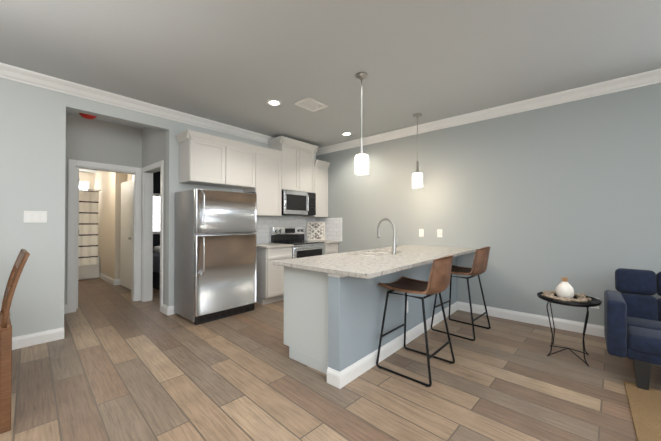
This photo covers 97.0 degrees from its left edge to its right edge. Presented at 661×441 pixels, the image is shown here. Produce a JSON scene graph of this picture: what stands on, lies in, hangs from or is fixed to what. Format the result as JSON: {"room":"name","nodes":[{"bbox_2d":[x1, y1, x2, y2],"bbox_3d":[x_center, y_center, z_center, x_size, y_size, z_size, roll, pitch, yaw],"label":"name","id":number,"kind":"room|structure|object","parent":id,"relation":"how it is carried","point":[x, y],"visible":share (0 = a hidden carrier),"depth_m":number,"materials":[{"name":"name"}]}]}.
{"room":"kitchen","nodes":[
{"label":"kitchen","id":0,"kind":"room"},
{"bbox_2d":[65,113,67,232],"bbox_3d":[-3.365,-0.107,3.514,1.020,2.740,0.120,0,-1,41],"label":"wall","id":1,"kind":"structure","parent":0,"point":[66,168],"depth_m":4.01,"materials":[{"name":"grey paint"}]},
{"bbox_2d":[79,172,93,190],"bbox_3d":[-5.606,0.077,7.303,0.120,2.440,2.460,0,-1,41],"label":"wall","id":2,"kind":"structure","parent":0,"point":[83,176],"depth_m":7.00,"materials":[{"name":"beige paint"}]},
{"bbox_2d":[79,181,89,190],"bbox_3d":[-5.918,-0.767,6.839,0.028,0.340,0.440,0,-1,41],"label":"bathroom window","id":3,"kind":"structure","parent":2,"relation":"in","point":[84,184],"depth_m":6.93,"materials":[{"name":"white glass"}]},
{"bbox_2d":[64,114,139,304],"bbox_3d":[-3.415,-0.100,4.329,0.120,2.740,1.280,0,-1,41],"label":"wall","id":4,"kind":"structure","parent":0,"point":[95,140],"depth_m":4.29,"materials":[{"name":"grey paint"}]},
{"bbox_2d":[76,169,78,308],"bbox_3d":[-3.870,0.262,4.450,0.710,2.002,0.114,0,-1,41],"label":"bathroom door","id":5,"kind":"structure","parent":4,"relation":"in","point":[77,290],"depth_m":4.19,"materials":[{"name":"white wood"}]},
{"bbox_2d":[66,110,143,172],"bbox_3d":[-3.453,-1.352,6.330,4.855,0.400,4.300,0,-1,41],"label":"ceiling","id":6,"kind":"structure","parent":0,"point":[106,120],"depth_m":4.43,"materials":[{"name":"grey paint"}]},
{"bbox_2d":[79,113,96,118],"bbox_3d":[-3.360,-1.442,4.054,0.194,0.060,0.194,0,-1,41],"label":"smoke detector","id":7,"kind":"object","parent":6,"relation":"attached to","point":[86,116],"visible":0.79,"depth_m":4.01,"materials":[{"name":"red plastic"}]},
{"bbox_2d":[94,171,123,278],"bbox_3d":[-4.950,0.070,6.481,1.930,2.440,0.130,0,-1,41],"label":"wall","id":8,"kind":"structure","parent":0,"point":[108,184],"depth_m":6.08,"materials":[{"name":"beige paint"}]},
{"bbox_2d":[78,189,101,265],"bbox_3d":[-5.440,0.141,6.172,0.040,1.651,0.960,0,-1,41],"label":"shower curtain","id":9,"kind":"object","parent":8,"relation":"hanging from","point":[88,225],"visible":0.42,"depth_m":6.35,"materials":[{"name":"white fabric"}]},
{"bbox_2d":[99,273,119,284],"bbox_3d":[-4.851,1.232,6.578,1.957,0.118,0.457,0,-1,41],"label":"baseboard","id":10,"kind":"structure","parent":8,"relation":"attached to","point":[108,279],"depth_m":5.99,"materials":[{"name":"white wood"}]},
{"bbox_2d":[120,180,131,289],"bbox_3d":[-3.884,0.262,5.563,0.800,2.022,0.080,0,-1,41],"label":"closet door","id":11,"kind":"structure","parent":8,"relation":"in","point":[126,238],"depth_m":5.57,"materials":[{"name":"white wood"}]},
{"bbox_2d":[124,173,131,181],"bbox_3d":[-3.792,0.063,5.730,1.040,2.440,0.150,0,-1,41],"label":"wall","id":12,"kind":"structure","parent":0,"point":[127,177],"depth_m":5.92,"materials":[{"name":"beige paint"}]},
{"bbox_2d":[140,127,165,303],"bbox_3d":[-2.606,-0.100,4.378,1.020,2.740,0.140,0,-1,41],"label":"wall","id":13,"kind":"structure","parent":0,"point":[152,141],"depth_m":4.26,"materials":[{"name":"grey paint"}]},
{"bbox_2d":[67,159,163,312],"bbox_3d":[-3.007,0.212,4.073,1.065,2.112,0.882,0,-1,41],"label":"door frame","id":14,"kind":"structure","parent":13,"relation":"attached to","point":[142,246],"depth_m":4.14,"materials":[{"name":"white wood"}]},
{"bbox_2d":[153,171,159,252],"bbox_3d":[-3.079,0.045,7.027,0.120,2.500,2.520,0,-1,41],"label":"wall","id":15,"kind":"structure","parent":0,"point":[156,189],"depth_m":6.22,"materials":[{"name":"grey paint"}]},
{"bbox_2d":[153,193,159,233],"bbox_3d":[-3.383,-0.140,6.551,0.045,0.860,1.380,0,-1,41],"label":"window blinds","id":16,"kind":"object","parent":15,"relation":"attached to","point":[156,213],"depth_m":6.19,"materials":[{"name":"white"}]},
{"bbox_2d":[0,78,315,336],"bbox_3d":[-2.634,-0.108,3.482,0.120,2.740,7.157,0,-1,41],"label":"wall","id":17,"kind":"structure","parent":0,"point":[32,145],"depth_m":3.01,"materials":[{"name":"grey paint"}]},
{"bbox_2d":[23,211,46,222],"bbox_3d":[-2.997,-0.037,2.970,0.008,0.120,0.170,0,-1,41],"label":"switch plate","id":18,"kind":"object","parent":17,"relation":"attached to","point":[34,216],"visible":1,"depth_m":2.97,"materials":[{"name":"white plastic"}]},
{"bbox_2d":[12,327,63,349],"bbox_3d":[-3.845,1.190,1.988,0.017,0.118,3.030,0,-1,41],"label":"baseboard","id":19,"kind":"structure","parent":17,"relation":"attached to","point":[23,341],"depth_m":2.97,"materials":[{"name":"white"}]},
{"bbox_2d":[0,62,315,153],"bbox_3d":[-2.551,-1.420,3.429,0.090,0.113,6.690,0,-1,41],"label":"crown molding","id":20,"kind":"structure","parent":17,"relation":"attached to","point":[44,81],"depth_m":3.44,"materials":[{"name":"white wood"}]},
{"bbox_2d":[179,129,230,186],"bbox_3d":[-1.762,-0.835,4.108,0.341,0.645,0.559,0,-1,41],"label":"upper cabinet","id":21,"kind":"object","parent":17,"relation":"attached to","point":[204,158],"depth_m":3.96,"materials":[{"name":"white wood"}]},
{"bbox_2d":[223,141,258,188],"bbox_3d":[-1.471,-0.832,4.440,0.341,0.645,0.559,0,-1,41],"label":"upper cabinet","id":22,"kind":"object","parent":17,"relation":"attached to","point":[244,157],"depth_m":4.40,"materials":[{"name":"white wood"}]},
{"bbox_2d":[244,146,282,215],"bbox_3d":[-1.136,-0.613,4.819,0.341,1.075,0.574,0,-1,41],"label":"upper cabinet","id":23,"kind":"object","parent":17,"relation":"attached to","point":[273,170],"depth_m":4.74,"materials":[{"name":"white wood"}]},
{"bbox_2d":[267,137,302,191],"bbox_3d":[-0.797,-0.962,5.208,0.341,0.880,0.454,0,-1,41],"label":"upper cabinet","id":24,"kind":"object","parent":17,"relation":"attached to","point":[292,150],"depth_m":5.10,"materials":[{"name":"white wood"}]},
{"bbox_2d":[282,190,315,215],"bbox_3d":[-0.656,-0.302,5.302,0.424,0.418,0.756,0,-1,41],"label":"microwave","id":25,"kind":"object","parent":24,"relation":"attached to","point":[296,203],"visible":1,"depth_m":5.15,"materials":[{"name":"grey metal"}]},
{"bbox_2d":[232,188,341,243],"bbox_3d":[-0.668,-0.066,5.094,0.704,0.915,1.896,0,-1,41],"label":"tile backsplash","id":26,"kind":"structure","parent":17,"relation":"attached to","point":[333,228],"depth_m":5.53,"materials":[{"name":"white tile"}]},
{"bbox_2d":[303,142,314,192],"bbox_3d":[-0.576,-0.960,5.461,0.341,0.880,0.454,0,-1,41],"label":"upper cabinet","id":27,"kind":"object","parent":17,"relation":"attached to","point":[308,150],"depth_m":5.41,"materials":[{"name":"white wood"}]},
{"bbox_2d":[303,161,329,216],"bbox_3d":[-0.298,-0.604,5.774,0.341,1.075,0.387,0,-1,41],"label":"upper cabinet","id":28,"kind":"object","parent":17,"relation":"attached to","point":[321,167],"depth_m":5.67,"materials":[{"name":"white wood"}]},
{"bbox_2d":[0,278,660,440],"bbox_3d":[-1.220,1.295,3.813,14.100,0.060,9.900,0,-1,41],"label":"floor","id":29,"kind":"structure","parent":0,"point":[116,363],"depth_m":2.22,"materials":[{"name":"brown wood"}]},
{"bbox_2d":[0,249,29,433],"bbox_3d":[-2.201,0.722,1.732,0.450,1.049,0.560,0,-1,41],"label":"wood chair","id":30,"kind":"object","parent":29,"relation":"on","point":[6,352],"visible":1,"depth_m":1.73,"materials":[{"name":"brown wood"}]},
{"bbox_2d":[78,256,99,279],"bbox_3d":[-5.748,1.039,6.434,0.760,0.500,0.940,0,-1,41],"label":"bathtub","id":31,"kind":"object","parent":29,"relation":"on","point":[85,272],"visible":0.23,"depth_m":6.40,"materials":[{"name":"white ceramic"}]},
{"bbox_2d":[153,246,159,289],"bbox_3d":[-2.827,0.907,6.193,1.150,0.760,1.650,0,-1,41],"label":"bed","id":32,"kind":"object","parent":29,"relation":"on","point":[156,269],"visible":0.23,"depth_m":5.50,"materials":[{"name":"grey"}]},
{"bbox_2d":[174,188,256,324],"bbox_3d":[-1.551,0.433,4.018,0.714,1.668,0.860,0,-1,41],"label":"refrigerator","id":33,"kind":"object","parent":29,"relation":"on","point":[215,272],"visible":1,"depth_m":3.74,"materials":[{"name":"grey metal"}]},
{"bbox_2d":[256,243,293,304],"bbox_3d":[-1.005,0.831,4.737,0.630,0.885,0.530,0,-1,41],"label":"base cabinet","id":34,"kind":"object","parent":29,"relation":"on","point":[270,282],"visible":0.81,"depth_m":4.47,"materials":[{"name":"white wood"}]},
{"bbox_2d":[271,227,324,258],"bbox_3d":[-0.555,0.696,5.204,0.653,1.165,0.756,0,-1,41],"label":"range oven","id":35,"kind":"object","parent":29,"relation":"on","point":[302,247],"visible":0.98,"depth_m":5.17,"materials":[{"name":"grey metal"}]},
{"bbox_2d":[314,240,339,254],"bbox_3d":[-0.194,0.840,5.661,0.630,0.885,0.400,0,-1,41],"label":"base cabinet","id":36,"kind":"object","parent":29,"relation":"on","point":[331,247],"visible":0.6,"depth_m":5.48,"materials":[{"name":"white wood"}]},
{"bbox_2d":[307,222,324,240],"bbox_3d":[-0.289,0.211,5.800,0.370,0.370,0.039,0,-1,-4],"label":"decorative plaque","id":37,"kind":"object","parent":36,"relation":"on","point":[315,230],"visible":0.98,"depth_m":5.79,"materials":[{"name":"tile"}]},
{"bbox_2d":[273,245,477,388],"bbox_3d":[0.744,0.819,3.330,1.045,0.885,2.669,0,-1,41],"label":"kitchen island","id":38,"kind":"object","parent":29,"relation":"on","point":[334,305],"depth_m":2.54,"materials":[{"name":"grey paint"}]},
{"bbox_2d":[377,218,397,253],"bbox_3d":[0.659,0.175,3.374,0.252,0.400,0.104,0,-1,41],"label":"faucet","id":39,"kind":"object","parent":38,"relation":"on","point":[394,243],"visible":1,"depth_m":3.31,"materials":[{"name":"silver metal"}]},
{"bbox_2d":[376,255,454,386],"bbox_3d":[0.761,0.765,2.511,0.564,0.978,0.520,0,-1,41],"label":"bar stool","id":40,"kind":"object","parent":29,"relation":"on","point":[439,277],"visible":1,"depth_m":2.38,"materials":[{"name":"black metal"}]},
{"bbox_2d":[431,246,490,340],"bbox_3d":[1.526,0.772,3.359,0.513,0.978,0.560,1,-1,-45],"label":"bar stool","id":41,"kind":"object","parent":29,"relation":"on","point":[480,262],"visible":0.88,"depth_m":3.18,"materials":[{"name":"black metal"}]},
{"bbox_2d":[537,291,601,365],"bbox_3d":[2.196,0.981,2.706,0.466,0.541,0.466,0,-1,41],"label":"side table","id":42,"kind":"object","parent":29,"relation":"on","point":[594,302],"visible":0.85,"depth_m":2.65,"materials":[{"name":"black metal"}]},
{"bbox_2d":[556,277,573,297],"bbox_3d":[2.181,0.629,2.722,0.138,0.196,0.138,0,-1,41],"label":"vase","id":43,"kind":"object","parent":42,"relation":"on","point":[564,288],"visible":0.85,"depth_m":2.69,"materials":[{"name":"beige ceramic"}]},
{"bbox_2d":[541,290,591,302],"bbox_3d":[2.183,0.702,2.715,0.362,0.048,0.366,0,-1,41],"label":"garland","id":44,"kind":"object","parent":42,"relation":"on","point":[581,298],"visible":0.79,"depth_m":2.62},
{"bbox_2d":[604,268,660,390],"bbox_3d":[3.151,0.845,1.937,1.950,0.808,0.883,0,-1,41],"label":"futon sofa","id":45,"kind":"object","parent":29,"relation":"on","point":[632,319],"visible":1,"depth_m":2.26,"materials":[{"name":"blue fabric"}]},
{"bbox_2d":[624,381,660,440],"bbox_3d":[2.335,1.232,0.781,2.055,0.012,2.135,0,-1,41],"label":"jute rug","id":46,"kind":"object","parent":29,"relation":"on","point":[645,407],"visible":0.89,"depth_m":1.89,"materials":[{"name":"beige wicker"}]},
{"bbox_2d":[0,0,660,147],"bbox_3d":[0.238,-1.550,0.973,7.765,0.100,7.157,0,-1,41],"label":"ceiling","id":47,"kind":"structure","parent":0,"point":[238,63],"depth_m":2.60,"materials":[{"name":"grey paint"}]},
{"bbox_2d":[267,100,281,105],"bbox_3d":[-0.707,-1.471,3.661,0.184,0.010,0.184,0,-1,41],"label":"recessed light","id":48,"kind":"object","parent":47,"relation":"in","point":[274,102],"visible":1,"depth_m":3.65,"materials":[{"name":"white plastic"}]},
{"bbox_2d":[293,97,327,111],"bbox_3d":[-0.249,-1.469,3.717,0.270,0.012,0.360,0,-1,41],"label":"ceiling vent","id":49,"kind":"object","parent":47,"relation":"in","point":[310,104],"visible":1,"depth_m":3.70,"materials":[{"name":"white metal"}]},
{"bbox_2d":[341,132,351,135],"bbox_3d":[0.276,-1.459,4.933,0.184,0.010,0.184,0,-1,41],"label":"recessed light","id":50,"kind":"object","parent":47,"relation":"in","point":[346,133],"visible":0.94,"depth_m":4.91,"materials":[{"name":"white plastic"}]},
{"bbox_2d":[355,72,368,174],"bbox_3d":[0.318,-0.979,2.977,0.136,1.004,0.136,0,-1,41],"label":"pendant light","id":51,"kind":"object","parent":47,"relation":"hanging from","point":[361,163],"visible":1,"depth_m":2.94,"materials":[{"name":"white glass"}]},
{"bbox_2d":[412,113,422,186],"bbox_3d":[1.210,-0.969,4.070,0.136,1.004,0.136,0,-1,41],"label":"pendant light","id":52,"kind":"object","parent":47,"relation":"hanging from","point":[417,178],"visible":1,"depth_m":4.04,"materials":[{"name":"white glass"}]},
{"bbox_2d":[316,83,660,325],"bbox_3d":[2.605,-0.107,3.564,7.645,2.740,0.120,0,-1,41],"label":"wall","id":53,"kind":"structure","parent":0,"point":[536,201],"depth_m":3.61,"materials":[{"name":"grey paint"}]},
{"bbox_2d":[419,229,423,236],"bbox_3d":[1.407,0.192,4.527,0.075,0.118,0.008,0,-1,41],"label":"electrical outlet","id":54,"kind":"object","parent":53,"relation":"attached to","point":[421,232],"visible":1,"depth_m":4.52,"materials":[{"name":"white plastic"}]},
{"bbox_2d":[437,229,441,236],"bbox_3d":[1.621,0.190,4.339,0.075,0.118,0.008,0,-1,41],"label":"electrical outlet","id":55,"kind":"object","parent":53,"relation":"attached to","point":[439,232],"visible":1,"depth_m":4.34,"materials":[{"name":"white plastic"}]},
{"bbox_2d":[314,68,660,155],"bbox_3d":[2.490,-1.419,3.536,7.525,0.113,0.090,0,-1,41],"label":"crown molding","id":56,"kind":"structure","parent":53,"relation":"attached to","point":[651,77],"depth_m":3.65,"materials":[{"name":"white wood"}]},
{"bbox_2d":[458,301,604,337],"bbox_3d":[2.689,1.203,3.387,2.360,0.118,0.017,0,-1,41],"label":"baseboard","id":57,"kind":"structure","parent":53,"relation":"attached to","point":[591,329],"depth_m":3.55,"materials":[{"name":"white wood"}]}
]}

